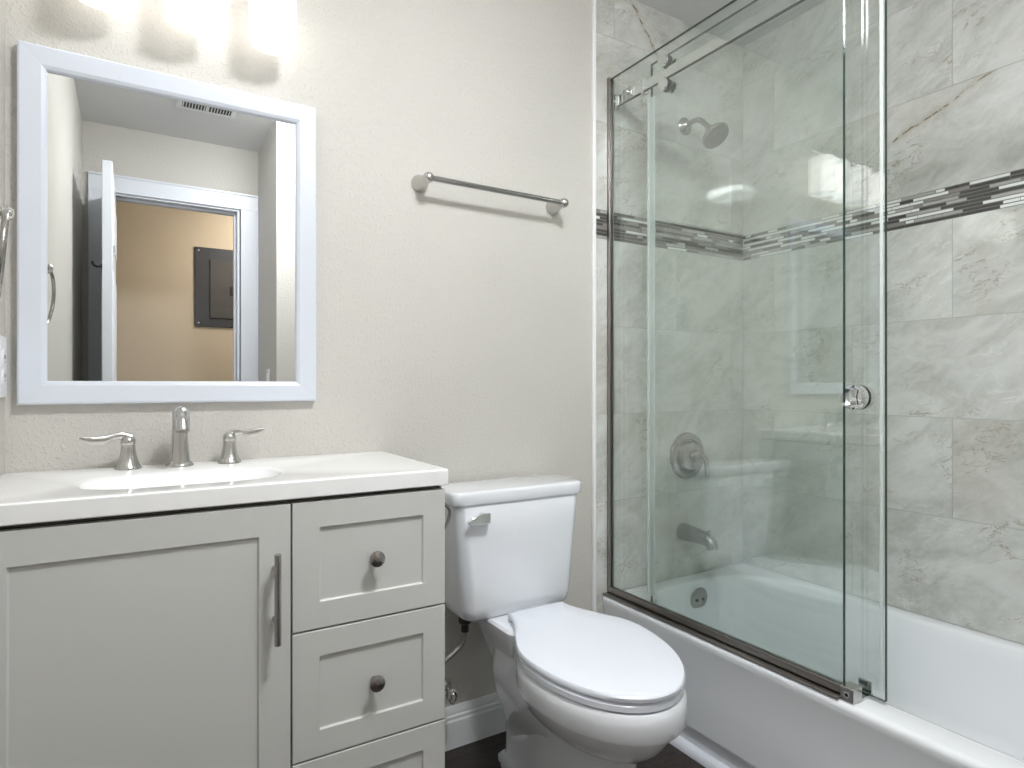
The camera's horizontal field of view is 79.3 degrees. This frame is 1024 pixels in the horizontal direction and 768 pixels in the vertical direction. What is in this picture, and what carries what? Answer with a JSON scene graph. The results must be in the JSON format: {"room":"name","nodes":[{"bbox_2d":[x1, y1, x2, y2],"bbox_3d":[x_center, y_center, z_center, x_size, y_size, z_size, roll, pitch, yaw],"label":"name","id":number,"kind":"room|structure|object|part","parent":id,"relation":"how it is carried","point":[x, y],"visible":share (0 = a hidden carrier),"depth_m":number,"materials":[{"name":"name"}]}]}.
{"room":"bathroom","nodes":[
{"label":"bathroom","id":0,"kind":"room"},
{"bbox_2d":[0,0,4,476],"bbox_3d":[-0.490,-0.146,0.262,0.100,2.440,2.360,0,0,-31],"label":"wall","id":1,"kind":"structure","parent":0,"point":[2,2],"depth_m":1.27,"materials":[{"name":"beige paint"}]},
{"bbox_2d":[0,335,6,397],"bbox_3d":[-1.030,-0.035,1.250,0.008,0.124,0.070,0,0,-31],"label":"wall outlet","id":2,"kind":"object","parent":1,"relation":"attached to","point":[3,340],"visible":1,"depth_m":1.25,"materials":[{"name":"white plastic"}]},
{"bbox_2d":[2,350,5,364],"bbox_3d":[-1.028,-0.054,1.252,0.002,0.031,0.031,0,0,-31],"label":"socket","id":3,"kind":"object","parent":2,"relation":"attached to","point":[3,351],"depth_m":1.25,"materials":[{"name":"white plastic"}]},
{"bbox_2d":[2,368,5,383],"bbox_3d":[-1.028,-0.016,1.252,0.002,0.031,0.031,0,0,-31],"label":"socket","id":4,"kind":"object","parent":2,"relation":"attached to","point":[3,369],"depth_m":1.25,"materials":[{"name":"white plastic"}]},
{"bbox_2d":[0,206,13,297],"bbox_3d":[-0.878,-0.230,1.048,0.055,0.172,0.153,0,0,-31],"label":"towel ring","id":5,"kind":"object","parent":1,"relation":"attached to","point":[6,212],"visible":1,"depth_m":1.01,"materials":[{"name":"silver metal"}]},
{"bbox_2d":[5,0,742,707],"bbox_3d":[-0.086,-0.146,1.945,2.544,2.440,0.108,0,0,-31],"label":"wall","id":6,"kind":"structure","parent":0,"point":[454,323],"depth_m":1.91,"materials":[{"name":"beige paint"}]},
{"bbox_2d":[17,40,315,404],"bbox_3d":[-0.775,-0.338,1.457,0.613,0.762,0.022,0,0,-31],"label":"wall mirror","id":7,"kind":"object","parent":6,"relation":"attached to","point":[166,223],"visible":1,"depth_m":1.43,"materials":[{"name":"white mirror"}]},
{"bbox_2d":[79,0,295,55],"bbox_3d":[-0.731,-0.946,1.412,0.451,0.260,0.144,0,0,-31],"label":"vanity light","id":8,"kind":"object","parent":6,"relation":"attached to","point":[272,23],"visible":1,"depth_m":1.43,"materials":[{"name":"white glass"}]},
{"bbox_3d":[-0.869,-0.893,1.306,0.106,0.154,0.106,0,0,-31],"label":"lamp shade","id":9,"kind":"part","parent":8,"relation":"part of","materials":[{"name":"white glass"}]},
{"bbox_2d":[84,0,127,9],"bbox_3d":[-0.869,-0.822,1.306,0.098,0.004,0.098,0,0,-31],"label":"diffuser","id":10,"kind":"object","parent":8,"relation":"attached to","point":[97,4],"depth_m":1.34,"materials":[{"name":"white glass"}]},
{"bbox_2d":[167,9,215,32],"bbox_3d":[-0.723,-0.822,1.395,0.098,0.004,0.098,0,0,-31],"label":"diffuser","id":11,"kind":"object","parent":8,"relation":"attached to","point":[185,20],"depth_m":1.39,"materials":[{"name":"white glass"}]},
{"bbox_3d":[-0.723,-0.893,1.395,0.106,0.154,0.106,0,0,-31],"label":"lamp shade","id":12,"kind":"part","parent":8,"relation":"part of","materials":[{"name":"white glass"}]},
{"bbox_3d":[-0.574,-0.893,1.486,0.106,0.154,0.106,0,0,-31],"label":"lamp shade","id":13,"kind":"part","parent":8,"relation":"part of","materials":[{"name":"white glass"}]},
{"bbox_2d":[251,33,294,53],"bbox_3d":[-0.574,-0.822,1.486,0.098,0.004,0.098,0,0,-31],"label":"diffuser","id":14,"kind":"object","parent":8,"relation":"attached to","point":[268,43],"depth_m":1.48,"materials":[{"name":"white glass"}]},
{"bbox_2d":[445,616,470,704],"bbox_3d":[-0.187,0.776,1.760,0.116,0.244,0.116,0,0,-31],"label":"water supply line","id":15,"kind":"object","parent":6,"relation":"attached to","point":[450,693],"visible":0.63,"depth_m":1.73,"materials":[{"name":"silver metal"}]},
{"bbox_3d":[-0.166,0.874,1.730,0.026,0.044,0.012,0,0,-31],"label":"oval handle","id":16,"kind":"part","parent":15,"relation":"part of","materials":[{"name":"silver metal"}]},
{"bbox_2d":[444,693,505,751],"bbox_3d":[-0.050,1.014,1.904,0.762,0.120,0.015,0,0,-31],"label":"baseboard","id":17,"kind":"structure","parent":6,"relation":"attached to","point":[473,720],"depth_m":1.86,"materials":[{"name":"white paint"}]},
{"bbox_2d":[411,172,568,215],"bbox_3d":[-0.047,-0.576,1.868,0.517,0.051,0.080,0,0,-31],"label":"towel bar","id":18,"kind":"object","parent":6,"relation":"attached to","point":[419,183],"visible":1,"depth_m":1.81,"materials":[{"name":"silver metal"}]},
{"bbox_3d":[-0.246,-0.576,1.746,0.051,0.051,0.080,0,0,-31],"label":"post","id":19,"kind":"part","parent":18,"relation":"part of","materials":[{"name":"silver metal"}]},
{"bbox_3d":[0.152,-0.576,1.989,0.051,0.051,0.080,0,0,-31],"label":"post","id":20,"kind":"part","parent":18,"relation":"part of","materials":[{"name":"silver metal"}]},
{"bbox_2d":[592,0,595,611],"bbox_3d":[0.279,-0.146,2.108,0.013,2.440,0.011,0,0,-31],"label":"trim","id":21,"kind":"structure","parent":6,"relation":"attached to","point":[593,1],"depth_m":2.10,"materials":[{"name":"white tile"}]},
{"bbox_3d":[0.609,-0.146,2.311,0.761,2.440,0.008,0,0,-31],"label":"tile panel","id":22,"kind":"part","parent":6,"relation":"part of","materials":[{"name":"tile"}]},
{"bbox_2d":[670,432,709,478],"bbox_3d":[0.681,0.270,2.301,0.176,0.176,0.084,0,0,-31],"label":"shower valve","id":23,"kind":"object","parent":6,"relation":"attached to","point":[687,455],"visible":1,"depth_m":2.30,"materials":[{"name":"silver metal"}]},
{"bbox_3d":[0.695,0.296,2.292,0.066,0.101,0.054,0,0,-31],"label":"lever","id":24,"kind":"part","parent":23,"relation":"part of","materials":[{"name":"silver metal"}]},
{"bbox_2d":[676,523,717,549],"bbox_3d":[0.682,0.558,2.255,0.063,0.073,0.163,0,0,-31],"label":"tub spout","id":25,"kind":"object","parent":6,"relation":"attached to","point":[685,532],"visible":1,"depth_m":2.24,"materials":[{"name":"silver metal"}]},
{"bbox_2d":[669,735,729,767],"bbox_3d":[0.713,1.061,1.475,0.024,0.026,1.518,0,0,-31],"label":"trim","id":26,"kind":"structure","parent":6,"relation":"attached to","point":[699,755],"depth_m":1.77,"materials":[{"name":"white paint"}]},
{"bbox_2d":[678,117,728,148],"bbox_3d":[0.700,-0.928,2.252,0.102,0.152,0.187,0,0,-31],"label":"showerhead","id":27,"kind":"object","parent":6,"relation":"attached to","point":[715,134],"visible":1,"depth_m":2.22,"materials":[{"name":"silver metal"}]},
{"bbox_3d":[0.685,-0.951,2.275,0.019,0.069,0.117,0,0,-31],"label":"shower arm","id":28,"kind":"part","parent":27,"relation":"part of","materials":[{"name":"silver metal"}]},
{"bbox_2d":[614,0,804,109],"bbox_3d":[0.750,-0.974,1.502,0.030,0.048,1.518,0,0,-31],"label":"shower rail","id":29,"kind":"object","parent":6,"relation":"attached to","point":[779,7],"visible":1,"depth_m":1.79,"materials":[{"name":"silver metal"}]},
{"bbox_2d":[651,0,886,701],"bbox_3d":[0.644,-0.164,1.706,0.061,1.761,0.741,0,0,-31],"label":"door","id":30,"kind":"structure","parent":29,"relation":"hanging from","point":[857,396],"depth_m":1.45,"materials":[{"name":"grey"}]},
{"bbox_3d":[0.796,0.031,1.441,0.019,0.060,0.060,0,0,-31],"label":"finger knob","id":31,"kind":"part","parent":30,"relation":"part of","materials":[{"name":"silver metal"}]},
{"bbox_3d":[0.821,0.031,1.456,0.019,0.060,0.060,0,0,-31],"label":"finger knob","id":32,"kind":"part","parent":30,"relation":"part of","materials":[{"name":"silver metal"}]},
{"bbox_2d":[603,0,844,699],"bbox_3d":[0.544,-0.167,1.779,0.040,1.778,0.832,0,0,-31],"label":"glass shower door","id":33,"kind":"structure","parent":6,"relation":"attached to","point":[826,685],"depth_m":1.96,"materials":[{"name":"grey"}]},
{"bbox_2d":[445,731,704,767],"bbox_3d":[0.443,1.104,0.234,3.600,0.060,3.620,0,0,-31],"label":"floor","id":34,"kind":"structure","parent":0,"point":[483,753],"depth_m":1.78,"materials":[{"name":"brown wood"}]},
{"bbox_2d":[0,485,444,767],"bbox_3d":[-0.593,0.648,1.312,0.816,0.852,0.454,0,0,-31],"label":"vanity cabinet","id":35,"kind":"object","parent":34,"relation":"on","point":[302,632],"visible":0.94,"depth_m":1.14,"materials":[{"name":"grey paint"}]},
{"bbox_3d":[-0.639,0.607,1.075,0.372,0.638,0.014,0,0,-31],"label":"panel","id":36,"kind":"part","parent":35,"relation":"part of","materials":[{"name":"grey paint"}]},
{"bbox_3d":[-0.639,0.607,1.073,0.486,0.750,0.016,0,0,-31],"label":"door","id":37,"kind":"part","parent":35,"relation":"part of","materials":[{"name":"grey paint"}]},
{"bbox_2d":[0,451,447,525],"bbox_3d":[-0.600,0.250,1.328,0.822,0.126,0.423,0,0,-31],"label":"countertop","id":38,"kind":"structure","parent":35,"relation":"on","point":[72,494],"depth_m":1.22,"materials":[{"name":"white stone"}]},
{"bbox_2d":[79,406,264,470],"bbox_3d":[-0.743,0.118,1.378,0.370,0.137,0.133,0,0,-31],"label":"faucet","id":39,"kind":"object","parent":38,"relation":"on","point":[179,450],"visible":1,"depth_m":1.39,"materials":[{"name":"silver metal"}]},
{"bbox_3d":[-0.876,0.120,1.341,0.104,0.028,0.030,0,0,-31],"label":"lever","id":40,"kind":"part","parent":39,"relation":"part of","materials":[{"name":"silver metal"}]},
{"bbox_3d":[-0.844,0.161,1.360,0.047,0.052,0.047,0,0,36],"label":"handle","id":41,"kind":"part","parent":39,"relation":"part of","materials":[{"name":"silver metal"}]},
{"bbox_3d":[-0.739,0.118,1.380,0.057,0.137,0.133,0,0,-31],"label":"spout","id":42,"kind":"part","parent":39,"relation":"part of","materials":[{"name":"silver metal"}]},
{"bbox_3d":[-0.670,0.161,1.466,0.047,0.052,0.047,0,0,36],"label":"handle","id":43,"kind":"part","parent":39,"relation":"part of","materials":[{"name":"silver metal"}]},
{"bbox_3d":[-0.643,0.120,1.482,0.092,0.028,0.030,0,0,-31],"label":"lever","id":44,"kind":"part","parent":39,"relation":"part of","materials":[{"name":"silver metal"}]},
{"bbox_3d":[-0.442,0.402,1.161,0.012,0.170,0.039,0,0,-31],"label":"bar handle","id":45,"kind":"part","parent":35,"relation":"part of","materials":[{"name":"silver metal"}]},
{"bbox_3d":[-0.290,0.861,1.286,0.324,0.242,0.016,0,0,-31],"label":"drawer","id":46,"kind":"part","parent":35,"relation":"part of","materials":[{"name":"grey paint"}]},
{"bbox_3d":[-0.290,0.611,1.286,0.324,0.250,0.016,0,0,-31],"label":"drawer","id":47,"kind":"part","parent":35,"relation":"part of","materials":[{"name":"grey paint"}]},
{"bbox_3d":[-0.290,0.357,1.286,0.324,0.251,0.016,0,0,-31],"label":"drawer","id":48,"kind":"part","parent":35,"relation":"part of","materials":[{"name":"grey paint"}]},
{"bbox_3d":[-0.291,0.611,1.288,0.222,0.148,0.014,0,0,-31],"label":"panel","id":49,"kind":"part","parent":35,"relation":"part of","materials":[{"name":"grey paint"}]},
{"bbox_3d":[-0.291,0.357,1.288,0.222,0.149,0.014,0,0,-31],"label":"panel","id":50,"kind":"part","parent":35,"relation":"part of","materials":[{"name":"grey paint"}]},
{"bbox_3d":[-0.278,0.611,1.267,0.033,0.033,0.030,0,0,-31],"label":"knob","id":51,"kind":"part","parent":35,"relation":"part of","materials":[{"name":"silver metal"}]},
{"bbox_3d":[-0.278,0.357,1.267,0.033,0.033,0.030,0,0,-31],"label":"knob","id":52,"kind":"part","parent":35,"relation":"part of","materials":[{"name":"silver metal"}]},
{"bbox_3d":[-0.291,0.861,1.288,0.222,0.140,0.014,0,0,-31],"label":"panel","id":53,"kind":"part","parent":35,"relation":"part of","materials":[{"name":"grey paint"}]},
{"bbox_2d":[445,502,451,529],"bbox_3d":[-0.163,0.305,1.440,0.049,0.088,0.036,0,0,-31],"label":"toilet paper holder","id":54,"kind":"object","parent":35,"relation":"attached to","point":[448,508],"visible":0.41,"depth_m":1.45,"materials":[{"name":"silver metal"}]},
{"bbox_2d":[440,474,686,767],"bbox_3d":[0.135,0.682,1.571,0.432,0.785,0.744,0,0,-31],"label":"toilet","id":55,"kind":"object","parent":34,"relation":"on","point":[576,687],"visible":0.96,"depth_m":1.61,"materials":[{"name":"white ceramic"}]},
{"bbox_3d":[-0.091,0.361,1.652,0.068,0.032,0.022,0,0,-31],"label":"flush lever","id":56,"kind":"part","parent":55,"relation":"part of","materials":[{"name":"silver metal"}]},
{"bbox_3d":[-0.012,0.307,1.812,0.432,0.036,0.180,0,0,-31],"label":"tank lid","id":57,"kind":"part","parent":55,"relation":"part of","materials":[{"name":"white ceramic"}]},
{"bbox_3d":[-0.012,0.489,1.812,0.413,0.328,0.171,0,0,-31],"label":"tank","id":58,"kind":"part","parent":55,"relation":"part of","materials":[{"name":"white ceramic"}]},
{"bbox_3d":[0.193,0.653,1.489,0.358,0.021,0.525,0,0,-31],"label":"seat","id":59,"kind":"part","parent":55,"relation":"part of","materials":[{"name":"white plastic"}]},
{"bbox_3d":[0.189,0.632,1.496,0.363,0.020,0.549,0,0,-31],"label":"lid","id":60,"kind":"part","parent":55,"relation":"part of","materials":[{"name":"white plastic"}]},
{"bbox_2d":[603,563,1023,767],"bbox_3d":[1.018,0.899,1.665,0.733,0.350,1.516,0,0,-31],"label":"bathtub","id":61,"kind":"object","parent":34,"relation":"on","point":[955,694],"visible":0.75,"depth_m":1.77,"materials":[{"name":"white ceramic"}]},
{"bbox_3d":[0.684,0.786,2.261,0.086,0.086,0.017,0,0,-31],"label":"overflow plate","id":62,"kind":"part","parent":61,"relation":"part of","materials":[{"name":"silver metal"}]},
{"bbox_2d":[840,677,872,704],"bbox_3d":[0.793,0.706,1.424,0.081,0.034,0.031,0,0,-31],"label":"block","id":63,"kind":"object","parent":61,"relation":"on","point":[850,692],"visible":1,"depth_m":1.41,"materials":[{"name":"silver metal"}]},
{"bbox_2d":[635,0,826,46],"bbox_3d":[0.443,-1.396,0.234,3.600,0.060,3.620,0,0,-31],"label":"ceiling","id":64,"kind":"structure","parent":0,"point":[692,12],"depth_m":2.27,"materials":[{"name":"paint"}]},
{"bbox_2d":[743,0,1023,644],"bbox_3d":[1.421,-0.146,1.815,0.108,2.440,1.700,0,0,-31],"label":"wall","id":65,"kind":"structure","parent":0,"point":[955,68],"depth_m":2.02,"materials":[{"name":"grey tile"}]}
]}

